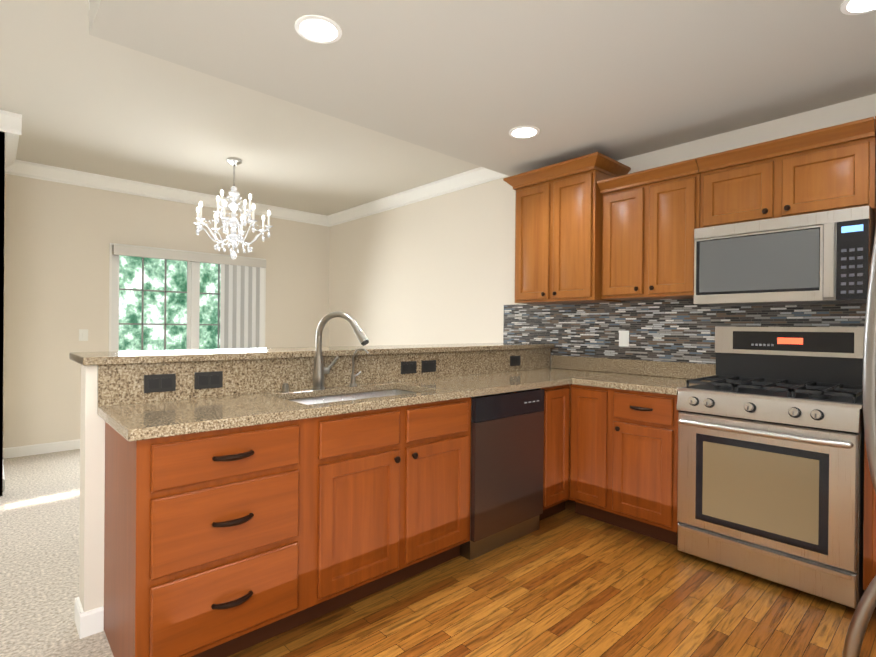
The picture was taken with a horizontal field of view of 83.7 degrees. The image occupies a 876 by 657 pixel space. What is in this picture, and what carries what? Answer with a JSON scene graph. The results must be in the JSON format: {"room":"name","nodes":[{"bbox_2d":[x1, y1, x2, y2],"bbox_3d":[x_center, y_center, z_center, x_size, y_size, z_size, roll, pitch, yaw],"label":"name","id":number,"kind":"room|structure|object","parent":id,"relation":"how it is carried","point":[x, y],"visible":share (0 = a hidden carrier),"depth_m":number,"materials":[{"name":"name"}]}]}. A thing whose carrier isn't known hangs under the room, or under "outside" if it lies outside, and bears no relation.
{"room":"kitchen","nodes":[
{"label":"kitchen","id":0,"kind":"room"},
{"bbox_2d":[0,131,4,495],"bbox_3d":[-3.969,-0.170,2.820,2.190,2.740,0.120,0,0,-42],"label":"wall","id":1,"kind":"structure","parent":0,"point":[2,163],"depth_m":3.50,"materials":[{"name":"black paint"}]},
{"bbox_2d":[3,448,4,491],"bbox_3d":[-3.606,1.152,4.047,0.014,0.095,1.180,0,0,-42],"label":"baseboard","id":2,"kind":"structure","parent":1,"relation":"attached to","point":[3,448],"depth_m":3.64,"materials":[{"name":"white wood"}]},
{"bbox_2d":[0,110,21,175],"bbox_3d":[-3.458,-1.476,3.945,0.110,0.125,1.290,0,0,-42],"label":"crown molding","id":3,"kind":"structure","parent":1,"relation":"attached to","point":[11,125],"depth_m":3.72,"materials":[{"name":"white"}]},
{"bbox_2d":[0,449,113,656],"bbox_3d":[-1.304,1.255,2.380,5.600,0.060,6.750,0,0,-42],"label":"floor carpet","id":4,"kind":"object","parent":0,"point":[39,538],"visible":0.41,"depth_m":2.58,"materials":[{"name":"beige carpet"}]},
{"bbox_2d":[3,174,329,447],"bbox_3d":[-2.836,-0.168,5.619,3.500,2.740,0.120,0,0,-42],"label":"wall","id":5,"kind":"structure","parent":0,"point":[59,238],"depth_m":4.85,"materials":[{"name":"beige paint"}]},
{"bbox_2d":[4,439,79,458],"bbox_3d":[-3.689,1.150,4.762,0.795,0.095,0.014,0,0,-42],"label":"baseboard","id":6,"kind":"structure","parent":5,"relation":"attached to","point":[19,451],"depth_m":4.67,"materials":[{"name":"white wood"}]},
{"bbox_2d":[79,329,87,340],"bbox_3d":[-3.541,0.066,4.888,0.075,0.115,0.010,0,0,-42],"label":"switch plate","id":7,"kind":"object","parent":5,"relation":"attached to","point":[83,334],"visible":1,"depth_m":4.88,"materials":[{"name":"white plastic"}]},
{"bbox_2d":[111,246,220,351],"bbox_3d":[-2.819,0.158,5.631,1.605,2.030,0.060,0,0,-42],"label":"door","id":8,"kind":"structure","parent":5,"relation":"in","point":[193,292],"depth_m":5.51,"materials":[{"name":"white plastic"}]},
{"bbox_2d":[20,160,327,225],"bbox_3d":[-2.709,-1.474,5.579,3.380,0.125,0.090,0,0,-42],"label":"crown molding","id":9,"kind":"structure","parent":5,"relation":"attached to","point":[27,169],"depth_m":5.21,"materials":[{"name":"white"}]},
{"bbox_2d":[109,243,265,351],"bbox_3d":[-2.778,0.148,5.587,1.645,2.050,0.012,0,0,-42],"label":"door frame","id":10,"kind":"structure","parent":5,"relation":"in","point":[110,280],"depth_m":5.04,"materials":[{"name":"white wood"}]},
{"bbox_2d":[113,244,265,348],"bbox_3d":[-2.748,0.144,5.555,1.596,1.998,0.071,0,0,-42],"label":"vertical blinds","id":11,"kind":"object","parent":10,"relation":"attached to","point":[242,305],"visible":0.67,"depth_m":5.85,"materials":[{"name":"white"}]},
{"bbox_2d":[0,0,480,215],"bbox_3d":[-1.279,-1.565,2.373,5.840,0.100,6.990,0,0,-42],"label":"ceiling","id":12,"kind":"structure","parent":0,"point":[75,94],"depth_m":3.76,"materials":[{"name":"beige paint"}]},
{"bbox_2d":[194,157,272,259],"bbox_3d":[-1.847,-1.074,4.427,0.670,0.901,0.674,0,0,-42],"label":"crystal chandelier","id":13,"kind":"object","parent":12,"relation":"hanging from","point":[233,223],"visible":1,"depth_m":4.40,"materials":[{"name":"white glass"}]},
{"bbox_2d":[79,365,402,611],"bbox_3d":[-0.290,0.692,3.065,3.157,1.080,0.140,0,0,-42],"label":"wall","id":14,"kind":"structure","parent":0,"point":[92,501],"depth_m":1.97,"materials":[{"name":"beige paint"}]},
{"bbox_2d":[74,597,103,624],"bbox_3d":[-0.354,1.184,3.116,3.164,0.095,0.014,0,0,-42],"label":"baseboard","id":15,"kind":"structure","parent":14,"relation":"attached to","point":[81,616],"depth_m":1.97,"materials":[{"name":"white wood"}]},
{"bbox_2d":[89,0,875,175],"bbox_3d":[0.774,-1.375,1.949,3.140,0.240,3.350,0,0,-42],"label":"ceiling soffit","id":16,"kind":"structure","parent":0,"point":[475,82],"depth_m":2.32,"materials":[{"name":"beige paint"}]},
{"bbox_2d":[295,15,341,43],"bbox_3d":[-0.506,-1.264,2.074,0.196,0.006,0.196,0,0,-42],"label":"recessed light","id":17,"kind":"object","parent":16,"relation":"attached to","point":[318,29],"visible":1,"depth_m":2.06,"materials":[{"name":"white"}]},
{"bbox_2d":[509,126,539,137],"bbox_3d":[0.553,-1.257,3.138,0.196,0.006,0.196,0,0,-42],"label":"recessed light","id":18,"kind":"object","parent":16,"relation":"attached to","point":[524,132],"visible":1,"depth_m":3.13,"materials":[{"name":"white"}]},
{"bbox_2d":[840,0,875,14],"bbox_3d":[1.643,-1.244,1.844,0.196,0.006,0.196,0,0,-42],"label":"recessed light","id":19,"kind":"object","parent":16,"relation":"attached to","point":[853,7],"visible":1,"depth_m":1.89,"materials":[{"name":"white"}]},
{"bbox_2d":[104,500,875,656],"bbox_3d":[0.838,1.275,1.887,3.104,0.060,3.130,0,0,-42],"label":"floor","id":20,"kind":"structure","parent":0,"point":[568,581],"depth_m":2.15,"materials":[{"name":"brown wood"}]},
{"bbox_2d":[104,417,315,656],"bbox_3d":[-0.937,0.791,1.972,0.594,0.876,0.599,0,0,-42],"label":"base cabinet","id":21,"kind":"object","parent":20,"relation":"on","point":[224,542],"depth_m":1.73,"materials":[{"name":"brown wood"}]},
{"bbox_2d":[69,342,595,441],"bbox_3d":[-0.162,0.239,2.926,3.183,0.236,1.010,0,0,-42],"label":"countertop","id":22,"kind":"structure","parent":21,"relation":"on","point":[249,393],"depth_m":2.36,"materials":[{"name":"beige stone"}]},
{"bbox_2d":[144,374,175,392],"bbox_3d":[-1.190,0.234,2.095,0.120,0.075,0.008,0,0,-42],"label":"outlet","id":23,"kind":"object","parent":22,"relation":"attached to","point":[160,383],"visible":1,"depth_m":2.09,"materials":[{"name":"grey plastic"}]},
{"bbox_2d":[194,371,222,388],"bbox_3d":[-1.044,0.235,2.228,0.120,0.075,0.008,0,0,-42],"label":"outlet","id":24,"kind":"object","parent":22,"relation":"attached to","point":[206,380],"visible":1,"depth_m":2.23,"materials":[{"name":"grey plastic"}]},
{"bbox_2d":[282,383,288,391],"bbox_3d":[-0.762,0.295,2.446,0.032,0.040,0.032,0,0,-42],"label":"button","id":25,"kind":"object","parent":22,"relation":"on","point":[285,387],"visible":0.92,"depth_m":2.44,"materials":[{"name":"silver metal"}]},
{"bbox_2d":[312,311,368,389],"bbox_3d":[-0.499,0.114,2.492,0.170,0.405,0.299,0,0,-42],"label":"pull-down faucet","id":26,"kind":"object","parent":22,"relation":"on","point":[320,370],"visible":1,"depth_m":2.52,"materials":[{"name":"silver metal"}]},
{"bbox_2d":[290,390,413,404],"bbox_3d":[-0.397,0.464,2.453,0.768,0.216,0.393,0,0,-42],"label":"undermount sink","id":27,"kind":"object","parent":22,"relation":"in","point":[317,400],"visible":0.02,"depth_m":2.64,"materials":[{"name":"silver metal"}]},
{"bbox_2d":[350,348,368,385],"bbox_3d":[-0.434,0.212,2.698,0.073,0.211,0.109,0,0,-42],"label":"faucet","id":28,"kind":"object","parent":22,"relation":"on","point":[353,383],"visible":0.96,"depth_m":2.70,"materials":[{"name":"silver metal"}]},
{"bbox_2d":[401,361,416,373],"bbox_3d":[-0.180,0.241,3.019,0.120,0.075,0.008,0,0,-42],"label":"outlet","id":29,"kind":"object","parent":22,"relation":"attached to","point":[408,367],"visible":1,"depth_m":3.01,"materials":[{"name":"grey plastic"}]},
{"bbox_2d":[421,360,435,372],"bbox_3d":[-0.057,0.241,3.131,0.120,0.075,0.008,0,0,-42],"label":"outlet","id":30,"kind":"object","parent":22,"relation":"attached to","point":[428,365],"visible":1,"depth_m":3.13,"materials":[{"name":"grey plastic"}]},
{"bbox_2d":[510,356,520,365],"bbox_3d":[0.589,0.246,3.722,0.120,0.075,0.008,0,0,-42],"label":"outlet","id":31,"kind":"object","parent":22,"relation":"attached to","point":[514,360],"visible":1,"depth_m":3.72,"materials":[{"name":"grey plastic"}]},
{"bbox_2d":[312,428,470,619],"bbox_3d":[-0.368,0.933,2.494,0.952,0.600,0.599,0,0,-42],"label":"base cabinet","id":32,"kind":"object","parent":20,"relation":"on","point":[393,506],"depth_m":2.22,"materials":[{"name":"brown wood"}]},
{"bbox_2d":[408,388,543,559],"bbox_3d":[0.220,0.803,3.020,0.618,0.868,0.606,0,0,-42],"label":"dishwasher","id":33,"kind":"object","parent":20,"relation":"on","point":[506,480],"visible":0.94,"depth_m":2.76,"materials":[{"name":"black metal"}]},
{"bbox_2d":[468,384,569,520],"bbox_3d":[0.564,0.801,3.345,0.325,0.876,0.599,0,0,-42],"label":"base cabinet","id":34,"kind":"object","parent":20,"relation":"on","point":[556,398],"depth_m":3.12,"materials":[{"name":"brown wood"}]},
{"bbox_2d":[569,384,875,609],"bbox_3d":[1.715,0.813,2.731,0.672,0.876,1.898,0,0,-42],"label":"base cabinet","id":35,"kind":"object","parent":20,"relation":"on","point":[623,468],"visible":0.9,"depth_m":2.93,"materials":[{"name":"brown wood"}]},
{"bbox_2d":[573,358,715,394],"bbox_3d":[1.330,0.297,3.162,0.663,0.143,0.658,0,0,-42],"label":"countertop","id":36,"kind":"structure","parent":35,"relation":"on","point":[663,377],"depth_m":3.29,"materials":[{"name":"beige stone"}]},
{"bbox_2d":[677,327,864,608],"bbox_3d":[1.784,0.621,2.601,0.711,1.262,0.774,0,0,-42],"label":"gas range","id":37,"kind":"object","parent":20,"relation":"on","point":[771,439],"visible":0.94,"depth_m":2.42,"materials":[{"name":"silver metal"}]},
{"bbox_2d":[842,230,875,656],"bbox_3d":[1.621,0.364,1.146,0.900,1.780,0.934,0,0,-42],"label":"refrigerator","id":38,"kind":"object","parent":20,"relation":"on","point":[860,620],"visible":1,"depth_m":1.17,"materials":[{"name":"silver metal"}]},
{"bbox_2d":[329,94,875,462],"bbox_3d":[0.811,-0.131,4.314,0.120,2.740,6.970,0,0,-42],"label":"wall","id":39,"kind":"structure","parent":0,"point":[440,269],"depth_m":5.03,"materials":[{"name":"beige paint"}]},
{"bbox_2d":[328,167,507,226],"bbox_3d":[-0.345,-1.452,5.432,0.090,0.125,3.300,0,0,-42],"label":"crown molding","id":40,"kind":"structure","parent":39,"relation":"attached to","point":[479,175],"depth_m":5.26,"materials":[{"name":"white"}]},
{"bbox_2d":[503,152,630,304],"bbox_3d":[0.958,-0.689,3.720,0.468,0.981,0.813,0,0,-42],"label":"upper cabinet","id":41,"kind":"object","parent":39,"relation":"attached to","point":[558,233],"visible":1,"depth_m":3.55,"materials":[{"name":"brown wood"}]},
{"bbox_2d":[597,158,700,300],"bbox_3d":[1.443,-0.606,3.254,0.380,0.805,0.636,0,0,-42],"label":"upper cabinet","id":42,"kind":"object","parent":39,"relation":"attached to","point":[650,220],"visible":0.94,"depth_m":3.14,"materials":[{"name":"brown wood"}]},
{"bbox_2d":[503,298,865,363],"bbox_3d":[1.603,0.059,3.350,0.011,0.520,2.975,0,0,-42],"label":"tile backsplash","id":43,"kind":"structure","parent":39,"relation":"attached to","point":[674,330],"depth_m":3.45,"materials":[{"name":"tile"}]},
{"bbox_2d":[619,331,628,345],"bbox_3d":[1.366,0.073,3.594,0.008,0.115,0.075,0,0,-42],"label":"outlet","id":44,"kind":"object","parent":43,"relation":"attached to","point":[623,338],"visible":1,"depth_m":3.59,"materials":[{"name":"white plastic"}]},
{"bbox_2d":[696,117,875,227],"bbox_3d":[1.928,-0.792,2.726,0.380,0.420,0.786,0,0,-42],"label":"upper cabinet","id":45,"kind":"object","parent":39,"relation":"attached to","point":[831,168],"visible":1,"depth_m":2.58,"materials":[{"name":"brown wood"}]},
{"bbox_2d":[693,206,875,305],"bbox_3d":[1.896,-0.359,2.702,0.431,0.439,0.770,0,0,-42],"label":"over-the-range microwave","id":46,"kind":"object","parent":45,"relation":"attached to","point":[824,257],"visible":1,"depth_m":2.52,"materials":[{"name":"silver metal"}]},
{"label":"outside","id":47,"kind":"structure","parent":0,"visible":0},
{"bbox_2d":[119,255,220,350],"bbox_3d":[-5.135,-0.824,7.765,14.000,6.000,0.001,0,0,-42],"label":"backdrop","id":48,"kind":"structure","parent":47,"point":[152,282],"depth_m":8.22,"materials":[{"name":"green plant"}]}
]}

